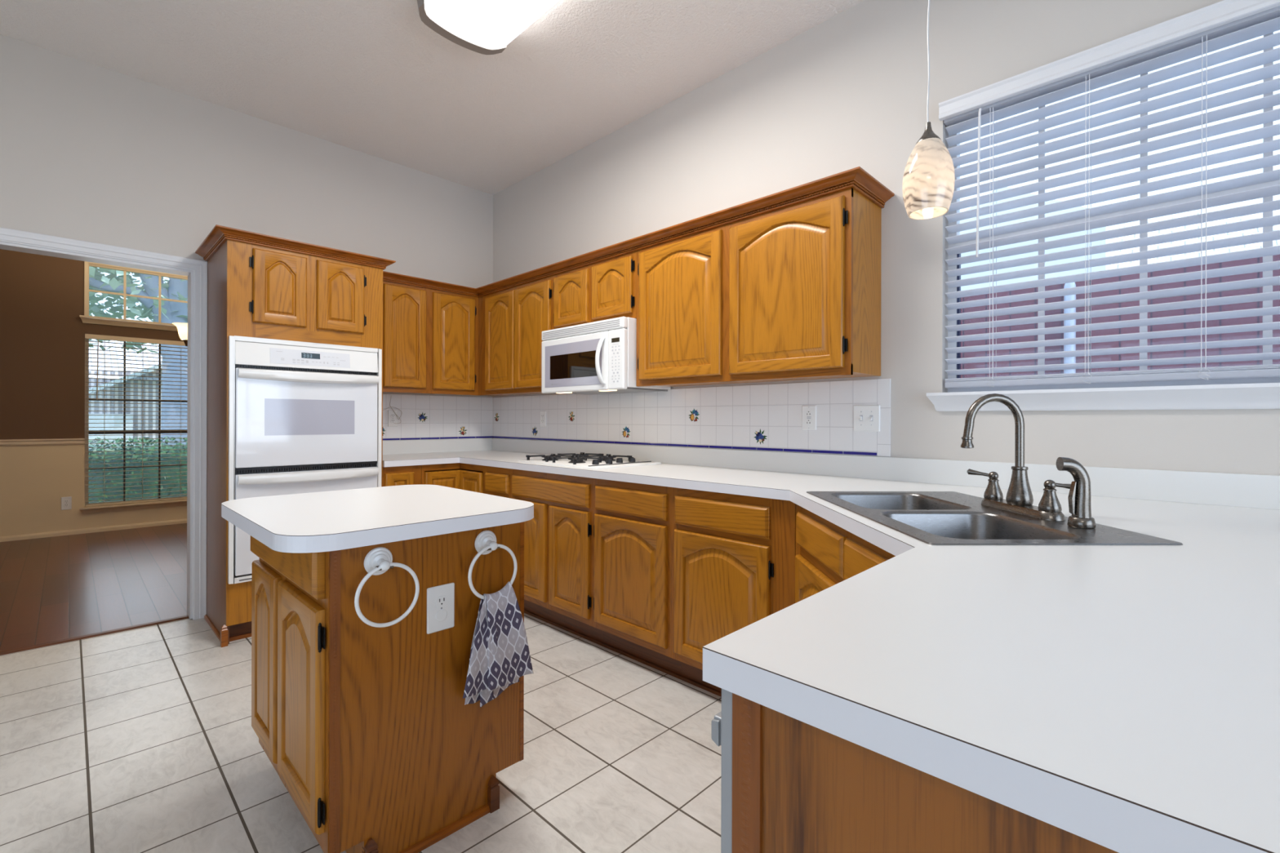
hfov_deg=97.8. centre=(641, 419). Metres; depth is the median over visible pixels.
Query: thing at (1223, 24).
window blind
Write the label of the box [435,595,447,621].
receptacle
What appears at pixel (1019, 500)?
faucet
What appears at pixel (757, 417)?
tile backsplash
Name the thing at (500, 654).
hand towel
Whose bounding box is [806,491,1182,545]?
sink
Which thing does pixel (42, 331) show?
wall
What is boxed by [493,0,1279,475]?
wall
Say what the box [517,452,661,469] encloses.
cooktop
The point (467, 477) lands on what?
base cabinet
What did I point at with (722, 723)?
dishwasher
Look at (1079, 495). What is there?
sprayer
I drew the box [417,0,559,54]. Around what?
ceiling light
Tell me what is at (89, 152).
wall
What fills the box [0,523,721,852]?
floor
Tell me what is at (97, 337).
window blind
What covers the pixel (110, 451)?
hedge
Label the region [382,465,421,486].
base cabinet
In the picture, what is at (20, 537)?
baseboard
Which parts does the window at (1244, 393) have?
sill, frame, meeting rail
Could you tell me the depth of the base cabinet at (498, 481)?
3.50 m
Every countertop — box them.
[221,484,533,553]
[382,438,1279,852]
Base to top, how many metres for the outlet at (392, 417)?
0.122 m
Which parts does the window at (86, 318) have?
sill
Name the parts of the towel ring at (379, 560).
post knob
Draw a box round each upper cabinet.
[382,280,478,395]
[476,275,553,395]
[553,250,636,328]
[635,187,881,386]
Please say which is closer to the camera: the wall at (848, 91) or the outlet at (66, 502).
the wall at (848, 91)
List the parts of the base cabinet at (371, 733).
door, drawer, frame, door, embossed trim, corner post, trim, corner post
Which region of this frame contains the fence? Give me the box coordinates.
[960,254,1279,377]
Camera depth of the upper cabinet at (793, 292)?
2.50 m
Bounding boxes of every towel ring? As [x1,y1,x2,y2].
[354,546,419,627]
[467,530,517,599]
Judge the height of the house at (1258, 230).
5.350 m
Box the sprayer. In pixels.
[1056,457,1096,528]
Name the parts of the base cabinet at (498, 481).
drawer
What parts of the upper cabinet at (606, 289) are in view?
door, door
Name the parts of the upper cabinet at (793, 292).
door, door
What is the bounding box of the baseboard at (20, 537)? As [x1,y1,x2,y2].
[0,518,186,542]
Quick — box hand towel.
[462,581,533,707]
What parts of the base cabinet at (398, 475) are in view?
door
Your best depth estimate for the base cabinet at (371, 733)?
1.52 m
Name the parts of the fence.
post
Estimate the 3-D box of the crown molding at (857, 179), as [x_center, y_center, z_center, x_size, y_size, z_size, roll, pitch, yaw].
[-0.345,-0.962,3.083,3.079,0.050,0.771,0,0,38]
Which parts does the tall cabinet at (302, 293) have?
panel, corner post, trim, door, crown, door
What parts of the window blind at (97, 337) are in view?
ladder cord, rail, ladder cord, ladder cord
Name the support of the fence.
on the ground
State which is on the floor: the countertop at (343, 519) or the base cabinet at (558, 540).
the base cabinet at (558, 540)
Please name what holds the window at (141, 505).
in the wall at (42, 331)
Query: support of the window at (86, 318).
in the wall at (42, 331)
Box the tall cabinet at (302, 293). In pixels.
[195,224,395,647]
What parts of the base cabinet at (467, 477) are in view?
door, door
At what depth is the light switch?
2.50 m
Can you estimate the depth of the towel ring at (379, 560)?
1.44 m
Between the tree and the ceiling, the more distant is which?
the tree
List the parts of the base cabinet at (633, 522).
door, drawer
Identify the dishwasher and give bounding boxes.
[711,688,732,852]
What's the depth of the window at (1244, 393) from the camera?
1.93 m
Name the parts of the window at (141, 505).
sill, meeting rail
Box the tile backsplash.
[382,378,890,457]
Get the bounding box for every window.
[79,261,187,331]
[79,338,187,514]
[926,31,1279,411]
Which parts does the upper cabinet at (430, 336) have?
door, door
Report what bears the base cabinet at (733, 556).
on the floor
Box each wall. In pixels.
[0,33,493,440]
[0,248,186,537]
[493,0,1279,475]
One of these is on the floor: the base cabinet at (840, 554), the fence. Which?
the base cabinet at (840, 554)
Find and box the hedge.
[88,436,186,502]
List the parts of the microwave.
door glass, door, vent panel, handle, control panel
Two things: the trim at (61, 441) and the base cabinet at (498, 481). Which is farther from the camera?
the trim at (61, 441)
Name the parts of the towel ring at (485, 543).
post knob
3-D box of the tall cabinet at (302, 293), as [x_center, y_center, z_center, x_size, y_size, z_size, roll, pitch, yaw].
[-2.092,0.096,3.395,0.665,2.175,0.903,0,0,44]
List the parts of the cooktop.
burner, plate, knob, knob, knob, black trim, knob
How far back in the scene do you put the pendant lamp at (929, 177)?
1.56 m
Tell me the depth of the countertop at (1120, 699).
0.64 m
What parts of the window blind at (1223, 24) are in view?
ladder cord, ladder cord, rail, ladder cord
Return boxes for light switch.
[853,404,879,431]
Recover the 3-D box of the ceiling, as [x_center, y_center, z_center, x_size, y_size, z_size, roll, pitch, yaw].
[-1.011,-1.951,0.260,6.820,0.100,6.340,0,0,44]
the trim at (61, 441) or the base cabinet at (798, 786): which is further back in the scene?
the trim at (61, 441)
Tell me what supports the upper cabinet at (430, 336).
attached to the wall at (89, 152)
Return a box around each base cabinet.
[250,521,524,852]
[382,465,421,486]
[421,462,484,493]
[484,466,511,498]
[511,468,603,645]
[593,478,681,679]
[671,487,835,697]
[732,693,1118,852]
[795,504,895,603]
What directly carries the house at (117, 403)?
on the ground
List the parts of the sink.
bowl, bowl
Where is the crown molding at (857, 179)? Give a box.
[382,166,894,297]
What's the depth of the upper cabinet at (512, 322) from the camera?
3.92 m
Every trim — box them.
[0,226,207,619]
[0,438,84,445]
[0,615,188,655]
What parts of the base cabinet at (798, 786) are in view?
embossed trim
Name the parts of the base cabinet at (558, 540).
door, drawer, door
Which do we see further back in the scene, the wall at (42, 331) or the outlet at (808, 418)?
the wall at (42, 331)
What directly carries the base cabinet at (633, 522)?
on the floor
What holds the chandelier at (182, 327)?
hanging from the ceiling
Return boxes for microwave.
[541,316,671,395]
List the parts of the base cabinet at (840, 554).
door, drawer, drawer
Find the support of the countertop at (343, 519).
on the base cabinet at (371, 733)
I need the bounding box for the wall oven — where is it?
[227,335,382,584]
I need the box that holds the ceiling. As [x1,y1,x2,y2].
[0,0,864,195]
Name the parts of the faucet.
lever, spout, handle, plate, handle, lever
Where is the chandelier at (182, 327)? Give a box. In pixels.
[172,322,187,346]
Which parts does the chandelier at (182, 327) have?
arm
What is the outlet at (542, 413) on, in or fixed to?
attached to the tile backsplash
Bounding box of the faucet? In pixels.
[960,393,1071,520]
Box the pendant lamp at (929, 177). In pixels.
[902,0,955,219]
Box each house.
[88,338,162,444]
[960,186,1279,290]
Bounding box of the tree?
[88,266,187,444]
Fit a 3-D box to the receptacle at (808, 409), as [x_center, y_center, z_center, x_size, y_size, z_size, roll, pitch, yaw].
[0.806,-0.009,2.693,0.033,0.105,0.004,0,0,44]
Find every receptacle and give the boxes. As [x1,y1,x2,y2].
[63,500,68,506]
[390,413,395,422]
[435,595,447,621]
[805,406,812,428]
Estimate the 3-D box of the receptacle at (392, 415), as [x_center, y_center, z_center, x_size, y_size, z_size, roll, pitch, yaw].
[-1.835,-0.008,4.116,0.004,0.068,0.034,0,0,44]
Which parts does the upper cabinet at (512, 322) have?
door, door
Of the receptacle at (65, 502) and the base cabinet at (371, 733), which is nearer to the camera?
the base cabinet at (371, 733)
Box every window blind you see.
[84,333,187,506]
[938,0,1279,388]
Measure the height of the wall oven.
1.299 m
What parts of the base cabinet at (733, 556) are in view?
door, drawer, frame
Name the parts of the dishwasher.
handle, door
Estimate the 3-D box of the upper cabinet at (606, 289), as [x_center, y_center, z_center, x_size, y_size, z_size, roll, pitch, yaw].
[-0.201,-0.751,3.465,0.761,0.372,0.329,0,0,44]
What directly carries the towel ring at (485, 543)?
attached to the base cabinet at (371, 733)
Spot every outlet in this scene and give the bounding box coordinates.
[61,496,71,510]
[387,409,397,426]
[426,582,454,634]
[539,410,546,426]
[801,405,816,430]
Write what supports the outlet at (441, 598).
attached to the base cabinet at (371, 733)
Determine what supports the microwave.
attached to the wall at (848, 91)
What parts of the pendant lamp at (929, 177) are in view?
cord, lamp shade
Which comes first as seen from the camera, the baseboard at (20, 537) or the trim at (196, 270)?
the trim at (196, 270)

